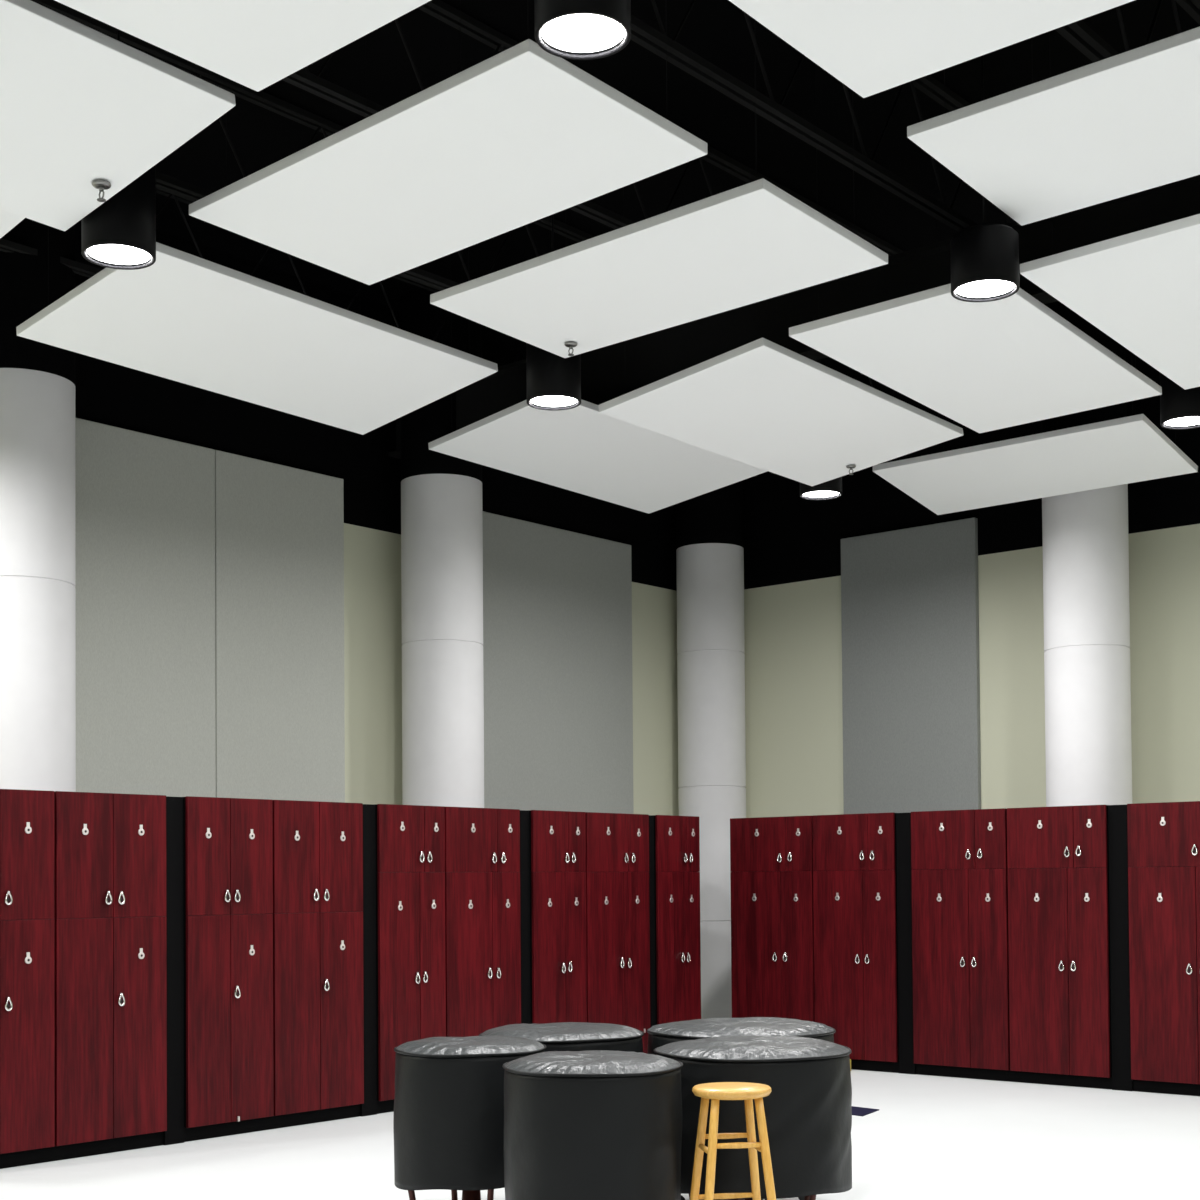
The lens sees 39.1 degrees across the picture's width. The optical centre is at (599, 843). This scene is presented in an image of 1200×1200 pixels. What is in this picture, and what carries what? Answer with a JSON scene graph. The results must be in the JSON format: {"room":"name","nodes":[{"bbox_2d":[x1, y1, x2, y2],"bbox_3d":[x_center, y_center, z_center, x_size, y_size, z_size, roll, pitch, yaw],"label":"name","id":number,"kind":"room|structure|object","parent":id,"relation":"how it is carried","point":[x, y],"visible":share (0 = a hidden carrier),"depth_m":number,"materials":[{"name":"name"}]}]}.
{"room":"band rehearsal room","nodes":[
{"label":"band rehearsal room","id":0,"kind":"room"},
{"bbox_2d":[75,220,678,815],"bbox_3d":[-5.428,-1.336,9.700,0.200,6.300,20.050,-2,-2,41],"label":"wall","id":1,"kind":"structure","parent":0,"point":[108,393],"depth_m":13.77,"materials":[{"name":"beige paint"}]},
{"bbox_2d":[75,418,215,796],"bbox_3d":[-3.243,-1.137,12.046,0.060,3.575,1.180,-2,-2,41],"label":"acoustic panel","id":2,"kind":"object","parent":1,"relation":"attached to","point":[145,503],"visible":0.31,"depth_m":12.02,"materials":[{"name":"grey fabric"}]},
{"bbox_2d":[215,450,344,801],"bbox_3d":[-2.452,-1.123,12.969,0.060,3.575,1.238,-2,-2,41],"label":"acoustic panel","id":3,"kind":"object","parent":1,"relation":"attached to","point":[279,529],"visible":0.56,"depth_m":12.93,"materials":[{"name":"grey fabric"}]},
{"bbox_2d":[482,511,632,813],"bbox_3d":[-0.412,-1.085,15.354,0.060,3.575,2.170,-2,-2,41],"label":"acoustic panel","id":4,"kind":"object","parent":1,"relation":"attached to","point":[557,603],"visible":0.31,"depth_m":15.35,"materials":[{"name":"grey fabric"}]},
{"bbox_2d":[388,175,1199,458],"bbox_3d":[5.240,-3.597,8.011,18.200,0.480,0.200,-2,-2,41],"label":"ceiling beam","id":5,"kind":"structure","parent":1,"relation":"attached to","point":[610,372],"depth_m":11.32,"materials":[{"name":"black metal"}]},
{"bbox_2d":[0,1069,1199,1199],"bbox_3d":[1.625,1.684,3.617,18.700,0.120,20.050,-2,-2,41],"label":"floor","id":6,"kind":"structure","parent":0,"point":[930,1137],"depth_m":9.49,"materials":[{"name":"plastic"}]},
{"bbox_2d":[0,789,54,1168],"bbox_3d":[-3.547,0.751,9.476,0.734,2.088,0.684,-2,-2,41],"label":"storage cabinet","id":7,"kind":"object","parent":6,"relation":"on","point":[27,865],"visible":1,"depth_m":9.38,"materials":[{"name":"red laminate"}]},
{"bbox_2d":[0,218,75,791],"bbox_3d":[-3.722,-1.323,10.879,0.660,6.300,0.660,-2,-2,41],"label":"column","id":8,"kind":"structure","parent":6,"relation":"on","point":[38,532],"depth_m":10.62,"materials":[{"name":"paint"}]},
{"bbox_2d":[51,791,166,1160],"bbox_3d":[-3.082,0.760,10.019,0.734,2.088,0.746,-2,-2,41],"label":"storage cabinet","id":9,"kind":"object","parent":6,"relation":"on","point":[110,848],"visible":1,"depth_m":9.77,"materials":[{"name":"red laminate"}]},
{"bbox_2d":[163,796,183,1144],"bbox_3d":[-2.816,0.768,10.372,0.680,2.084,0.136,-2,-2,41],"label":"filler panel","id":10,"kind":"object","parent":6,"relation":"on","point":[174,1134],"visible":0.36,"depth_m":10.16,"materials":[{"name":"black laminate"}]},
{"bbox_2d":[183,796,273,1141],"bbox_3d":[-2.536,0.770,10.657,0.734,2.088,0.659,-2,-2,41],"label":"storage cabinet","id":11,"kind":"object","parent":6,"relation":"on","point":[228,842],"visible":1,"depth_m":10.42,"materials":[{"name":"red laminate"}]},
{"bbox_2d":[270,800,363,1128],"bbox_3d":[-2.077,0.778,11.194,0.734,2.088,0.754,-2,-2,41],"label":"storage cabinet","id":12,"kind":"object","parent":6,"relation":"on","point":[318,1003],"visible":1,"depth_m":10.95,"materials":[{"name":"red laminate"}]},
{"bbox_2d":[360,804,376,1116],"bbox_3d":[-1.809,0.786,11.549,0.680,2.084,0.132,-2,-2,41],"label":"filler panel","id":13,"kind":"object","parent":6,"relation":"on","point":[369,1107],"visible":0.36,"depth_m":11.33,"materials":[{"name":"black laminate"}]},
{"bbox_2d":[373,804,445,1113],"bbox_3d":[-1.541,0.788,11.820,0.734,2.088,0.626,-2,-2,41],"label":"storage cabinet","id":14,"kind":"object","parent":6,"relation":"on","point":[410,839],"visible":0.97,"depth_m":11.56,"materials":[{"name":"red laminate"}]},
{"bbox_2d":[400,288,483,807],"bbox_3d":[-1.275,-1.278,13.707,0.660,6.300,0.660,-2,-2,41],"label":"column","id":15,"kind":"structure","parent":6,"relation":"on","point":[442,517],"depth_m":13.44,"materials":[{"name":"paint"}]},
{"bbox_2d":[393,1036,546,1199],"bbox_3d":[-0.558,1.280,7.271,0.661,0.885,0.664,1,-2,-37],"label":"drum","id":16,"kind":"object","parent":6,"relation":"on","point":[448,1120],"visible":0.9,"depth_m":6.97,"materials":[{"name":"black leather"}]},
{"bbox_2d":[445,807,520,1036],"bbox_3d":[-1.088,0.796,12.350,0.734,2.088,0.768,-2,-2,41],"label":"storage cabinet","id":17,"kind":"object","parent":6,"relation":"on","point":[483,932],"visible":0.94,"depth_m":12.11,"materials":[{"name":"red laminate"}]},
{"bbox_2d":[520,810,530,1023],"bbox_3d":[-0.817,0.804,12.708,0.680,2.084,0.127,-2,-2,41],"label":"filler panel","id":18,"kind":"object","parent":6,"relation":"on","point":[524,814],"visible":0.21,"depth_m":12.50,"materials":[{"name":"black laminate"}]},
{"bbox_2d":[527,810,586,1023],"bbox_3d":[-0.557,0.806,12.970,0.734,2.088,0.608,-2,-2,41],"label":"storage cabinet","id":19,"kind":"object","parent":6,"relation":"on","point":[558,954],"visible":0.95,"depth_m":12.73,"materials":[{"name":"red laminate"}]},
{"bbox_2d":[479,1022,643,1052],"bbox_3d":[-0.176,1.291,7.910,0.785,0.885,0.782,0,-1,-5],"label":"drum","id":20,"kind":"object","parent":6,"relation":"on","point":[561,1036],"visible":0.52,"depth_m":7.68,"materials":[{"name":"black leather"}]},
{"bbox_2d":[502,1050,682,1199],"bbox_3d":[-0.024,1.260,6.549,0.701,0.885,0.701,0,-1,-15],"label":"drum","id":21,"kind":"object","parent":6,"relation":"on","point":[592,1124],"visible":1,"depth_m":6.26,"materials":[{"name":"black leather"}]},
{"bbox_2d":[585,812,649,1053],"bbox_3d":[-0.108,0.815,13.495,0.734,2.088,0.774,-2,-2,41],"label":"storage cabinet","id":22,"kind":"object","parent":6,"relation":"on","point":[617,844],"visible":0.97,"depth_m":13.27,"materials":[{"name":"red laminate"}]},
{"bbox_2d":[649,815,655,1027],"bbox_3d":[0.155,0.822,13.844,0.680,2.084,0.095,-2,-2,41],"label":"filler panel","id":23,"kind":"object","parent":6,"relation":"on","point":[651,817],"visible":0.21,"depth_m":13.64,"materials":[{"name":"black laminate"}]},
{"bbox_2d":[654,815,700,1024],"bbox_3d":[0.394,0.824,14.082,0.734,2.088,0.576,-2,-2,41],"label":"storage cabinet","id":24,"kind":"object","parent":6,"relation":"on","point":[676,838],"visible":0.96,"depth_m":13.84,"materials":[{"name":"red laminate"}]},
{"bbox_2d":[676,480,745,1018],"bbox_3d":[1.092,-1.233,16.551,0.660,6.300,0.660,-2,-2,41],"label":"column","id":25,"kind":"structure","parent":6,"relation":"on","point":[709,526],"depth_m":16.26,"materials":[{"name":"paint"}]},
{"bbox_2d":[690,1082,775,1199],"bbox_3d":[0.499,1.306,6.357,0.341,0.780,0.341,0,-1,-9],"label":"wooden stool","id":26,"kind":"object","parent":6,"relation":"on","point":[717,1091],"visible":1,"depth_m":6.30,"materials":[{"name":"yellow wood"}]},
{"bbox_2d":[647,1017,835,1199],"bbox_3d":[0.678,1.288,8.045,0.906,0.885,0.905,-1,-1,29],"label":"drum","id":27,"kind":"object","parent":6,"relation":"on","point":[659,1035],"visible":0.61,"depth_m":7.85,"materials":[{"name":"black leather"}]},
{"bbox_2d":[654,1036,851,1199],"bbox_3d":[0.639,1.267,7.091,0.831,0.884,0.832,-1,-1,6],"label":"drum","id":28,"kind":"object","parent":6,"relation":"on","point":[808,1106],"visible":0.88,"depth_m":6.74,"materials":[{"name":"black leather"}]},
{"bbox_2d":[730,816,814,1021],"bbox_3d":[1.670,0.825,14.566,0.848,2.088,0.734,-2,-2,41],"label":"storage cabinet","id":29,"kind":"object","parent":6,"relation":"on","point":[772,912],"visible":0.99,"depth_m":14.30,"materials":[{"name":"red laminate"}]},
{"bbox_2d":[813,812,898,1072],"bbox_3d":[2.290,0.808,14.035,0.784,2.088,0.734,-2,-2,41],"label":"storage cabinet","id":30,"kind":"object","parent":6,"relation":"on","point":[855,855],"visible":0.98,"depth_m":13.75,"materials":[{"name":"red laminate"}]},
{"bbox_2d":[852,1106,878,1115],"bbox_3d":[1.650,1.794,11.383,0.315,0.006,0.549,1,-2,-43],"label":"folder","id":31,"kind":"object","parent":6,"relation":"on","point":[857,1111],"visible":0.43,"depth_m":11.30,"materials":[{"name":"blue"}]},
{"bbox_2d":[896,812,915,1073],"bbox_3d":[2.660,0.801,13.754,0.143,2.084,0.680,-2,-2,41],"label":"filler panel","id":32,"kind":"object","parent":6,"relation":"on","point":[903,820],"visible":0.36,"depth_m":13.50,"materials":[{"name":"black laminate"}]},
{"bbox_2d":[911,808,1011,1081],"bbox_3d":[3.014,0.788,13.416,0.833,2.088,0.734,-2,-2,41],"label":"storage cabinet","id":33,"kind":"object","parent":6,"relation":"on","point":[960,950],"visible":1,"depth_m":13.14,"materials":[{"name":"red laminate"}]},
{"bbox_2d":[1007,805,1111,1088],"bbox_3d":[3.636,0.772,12.884,0.803,2.088,0.734,-2,-2,41],"label":"storage cabinet","id":34,"kind":"object","parent":6,"relation":"on","point":[1058,856],"visible":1,"depth_m":12.61,"materials":[{"name":"red laminate"}]},
{"bbox_2d":[1041,301,1131,806],"bbox_3d":[3.969,-1.318,13.762,0.674,6.300,0.674,-2,-2,41],"label":"column","id":35,"kind":"structure","parent":6,"relation":"on","point":[1086,609],"depth_m":13.48,"materials":[{"name":"paint"}]},
{"bbox_2d":[1108,805,1132,1090],"bbox_3d":[4.017,0.764,12.594,0.151,2.084,0.680,-2,-2,41],"label":"filler panel","id":36,"kind":"object","parent":6,"relation":"on","point":[1117,814],"visible":0.36,"depth_m":12.34,"materials":[{"name":"black laminate"}]},
{"bbox_2d":[1127,801,1199,1095],"bbox_3d":[4.373,0.752,12.254,0.831,2.088,0.734,-2,-2,41],"label":"storage cabinet","id":37,"kind":"object","parent":6,"relation":"on","point":[1164,837],"visible":1,"depth_m":12.09,"materials":[{"name":"red laminate"}]},
{"bbox_2d":[154,0,1199,377],"bbox_3d":[1.575,-4.734,3.761,18.700,0.120,20.050,-2,-2,41],"label":"ceiling","id":38,"kind":"structure","parent":0,"point":[376,66],"depth_m":10.48,"materials":[{"name":"black paint"}]},
{"bbox_2d":[0,209,24,237],"bbox_3d":[-3.937,-3.633,7.406,1.212,1.832,2.448,-2,-2,41],"label":"ceiling panel","id":39,"kind":"object","parent":38,"relation":"hanging from","point":[8,220],"visible":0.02,"depth_m":7.96,"materials":[{"name":"white fabric"}]},
{"bbox_2d":[0,0,235,230],"bbox_3d":[-2.701,-3.660,6.184,1.233,1.852,2.456,-2,-2,41],"label":"ceiling panel","id":40,"kind":"object","parent":38,"relation":"hanging from","point":[80,105],"visible":1,"depth_m":6.66,"materials":[{"name":"white fabric"}]},
{"bbox_2d":[92,180,110,201],"bbox_3d":[-2.105,-2.750,7.134,0.080,0.071,0.080,-2,-2,41],"label":"sprinkler head","id":41,"kind":"object","parent":40,"relation":"attached to","point":[102,185],"visible":1,"depth_m":7.12},
{"bbox_2d":[81,29,155,269],"bbox_3d":[-2.153,-3.587,7.557,0.320,1.945,0.320,-2,-2,41],"label":"pendant light","id":42,"kind":"object","parent":38,"relation":"in","point":[120,233],"visible":0.73,"depth_m":7.44,"materials":[{"name":"black metal"}]},
{"bbox_2d":[55,0,430,91],"bbox_3d":[-0.842,-3.744,5.305,2.141,1.754,1.079,-2,-2,41],"label":"ceiling panel","id":43,"kind":"object","parent":38,"relation":"hanging from","point":[253,44],"visible":1,"depth_m":5.92,"materials":[{"name":"white fabric"}]},
{"bbox_2d":[16,242,497,434],"bbox_3d":[-1.869,-3.585,9.571,1.219,1.864,2.442,-2,-2,41],"label":"ceiling panel","id":44,"kind":"object","parent":38,"relation":"hanging from","point":[183,317],"visible":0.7,"depth_m":9.37,"materials":[{"name":"white fabric"}]},
{"bbox_2d":[0,187,757,476],"bbox_3d":[-4.825,-4.111,9.261,0.100,0.760,19.518,-2,-2,41],"label":"truss","id":45,"kind":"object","parent":38,"relation":"attached to","point":[79,268],"depth_m":11.53,"materials":[{"name":"black metal"}]},
{"bbox_2d":[189,32,707,284],"bbox_3d":[-0.712,-3.692,7.334,2.154,1.769,1.106,-2,-2,41],"label":"ceiling panel","id":46,"kind":"object","parent":38,"relation":"hanging from","point":[522,135],"visible":0.97,"depth_m":7.15,"materials":[{"name":"white fabric"}]},
{"bbox_2d":[31,0,873,387],"bbox_3d":[-3.648,-4.143,8.254,0.100,0.760,19.518,-2,-2,41],"label":"truss","id":47,"kind":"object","parent":38,"relation":"attached to","point":[265,100],"depth_m":10.00,"materials":[{"name":"black metal"}]},
{"bbox_2d":[526,214,580,410],"bbox_3d":[-0.277,-3.549,9.909,0.320,1.945,0.320,-2,-2,41],"label":"pendant light","id":48,"kind":"object","parent":38,"relation":"in","point":[553,381],"visible":0.67,"depth_m":9.77,"materials":[{"name":"black metal"}]},
{"bbox_2d":[534,0,630,59],"bbox_3d":[-0.064,-3.647,5.626,0.320,1.945,0.320,-2,-2,41],"label":"pendant light","id":49,"kind":"object","parent":38,"relation":"in","point":[567,29],"visible":1,"depth_m":5.57,"materials":[{"name":"black metal"}]},
{"bbox_2d":[281,0,904,255],"bbox_3d":[-2.470,-4.175,7.247,0.100,0.760,19.518,-2,-2,41],"label":"truss","id":50,"kind":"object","parent":38,"relation":"attached to","point":[446,13],"depth_m":9.43,"materials":[{"name":"black metal"}]},
{"bbox_2d":[428,216,766,513],"bbox_3d":[0.033,-3.600,12.599,1.271,1.729,2.462,-2,-2,41],"label":"ceiling panel","id":51,"kind":"object","parent":38,"relation":"hanging from","point":[581,449],"visible":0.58,"depth_m":12.46,"materials":[{"name":"white fabric"}]},
{"bbox_2d":[430,0,887,357],"bbox_3d":[0.255,-3.683,8.619,2.137,1.744,1.072,-2,-2,41],"label":"ceiling panel","id":52,"kind":"object","parent":38,"relation":"hanging from","point":[755,241],"visible":0.9,"depth_m":8.45,"materials":[{"name":"white fabric"}]},
{"bbox_2d":[564,342,576,355],"bbox_3d":[-0.163,-2.761,9.444,0.072,0.064,0.072,-2,-2,41],"label":"sprinkler head","id":53,"kind":"object","parent":52,"relation":"attached to","point":[570,345],"visible":1,"depth_m":9.43},
{"bbox_2d":[598,73,963,485],"bbox_3d":[1.223,-3.561,10.934,1.270,1.899,2.468,-2,-2,41],"label":"ceiling panel","id":54,"kind":"object","parent":38,"relation":"hanging from","point":[761,403],"visible":0.88,"depth_m":10.71,"materials":[{"name":"white fabric"}]},
{"bbox_2d":[846,465,855,474],"bbox_3d":[1.761,-2.618,11.854,0.068,0.060,0.068,-2,-2,41],"label":"sprinkler head","id":55,"kind":"object","parent":54,"relation":"attached to","point":[850,467],"visible":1,"depth_m":11.84},
{"bbox_2d":[631,0,1009,231],"bbox_3d":[-1.292,-4.206,6.239,0.100,0.760,19.518,-2,-2,41],"label":"roof truss","id":56,"kind":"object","parent":38,"relation":"attached to","point":[643,34],"depth_m":9.03,"materials":[{"name":"black metal"}]},
{"bbox_2d":[800,359,841,499],"bbox_3d":[1.663,-3.550,12.784,0.320,1.845,0.320,-2,-2,41],"label":"pendant light","id":57,"kind":"object","parent":38,"relation":"in","point":[832,489],"visible":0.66,"depth_m":12.69,"materials":[{"name":"black metal"}]},
{"bbox_2d":[729,0,1133,97],"bbox_3d":[1.486,-3.760,5.409,2.152,1.752,1.103,-2,-2,41],"label":"ceiling panel","id":58,"kind":"object","parent":38,"relation":"hanging from","point":[872,47],"visible":1,"depth_m":5.97,"materials":[{"name":"white fabric"}]},
{"bbox_2d":[789,63,1161,432],"bbox_3d":[2.256,-3.645,9.903,1.221,1.793,2.441,-1,-2,37],"label":"ceiling panel","id":59,"kind":"object","parent":38,"relation":"hanging from","point":[1013,360],"visible":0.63,"depth_m":9.70,"materials":[{"name":"white fabric"}]},
{"bbox_2d":[950,55,1019,301],"bbox_3d":[1.829,-3.607,8.080,0.320,1.945,0.320,-2,-2,41],"label":"pendant light","id":60,"kind":"object","parent":38,"relation":"in","point":[984,257],"visible":1,"depth_m":7.95,"materials":[{"name":"black metal"}]},
{"bbox_2d":[872,401,1197,514],"bbox_3d":[3.258,-3.601,12.790,2.159,1.768,1.112,-2,-2,41],"label":"ceiling panel","id":61,"kind":"object","parent":38,"relation":"hanging from","point":[1130,449],"visible":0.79,"depth_m":12.65,"materials":[{"name":"white fabric"}]},
{"bbox_2d":[907,27,1199,225],"bbox_3d":[2.551,-3.805,7.002,2.301,1.607,1.201,-2,-2,41],"label":"ceiling panel","id":62,"kind":"object","parent":38,"relation":"hanging from","point":[1126,123],"visible":1,"depth_m":7.23,"materials":[{"name":"white fabric"}]},
{"bbox_2d":[1020,31,1199,389],"bbox_3d":[3.200,-3.648,8.858,1.168,1.850,2.259,-2,-2,41],"label":"ceiling panel","id":63,"kind":"object","parent":38,"relation":"hanging from","point":[1141,289],"visible":0.91,"depth_m":8.53,"materials":[{"name":"white fabric"}]},
{"bbox_2d":[1054,0,1199,62],"bbox_3d":[-0.114,-4.238,5.232,0.100,0.760,19.518,-2,-2,41],"label":"roof truss","id":64,"kind":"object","parent":38,"relation":"attached to","point":[1080,35],"depth_m":8.16,"materials":[{"name":"black metal"}]},
{"bbox_2d":[1160,372,1199,429],"bbox_3d":[3.720,-3.602,10.750,0.320,1.865,0.320,-2,-2,41],"label":"pendant light","id":65,"kind":"object","parent":38,"relation":"in","point":[1179,407],"visible":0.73,"depth_m":10.64,"materials":[{"name":"black metal"}]},
{"bbox_2d":[743,349,1199,817],"bbox_3d":[8.128,-1.409,11.165,18.500,6.300,0.200,-2,-2,41],"label":"wall","id":66,"kind":"structure","parent":0,"point":[793,622],"depth_m":15.01,"materials":[{"name":"beige paint"}]},
{"bbox_2d":[841,518,980,813],"bbox_3d":[2.841,-1.107,15.511,1.405,3.575,0.060,-2,-2,41],"label":"acoustic panel","id":67,"kind":"object","parent":66,"relation":"attached to","point":[910,596],"visible":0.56,"depth_m":15.47,"materials":[{"name":"grey fabric"}]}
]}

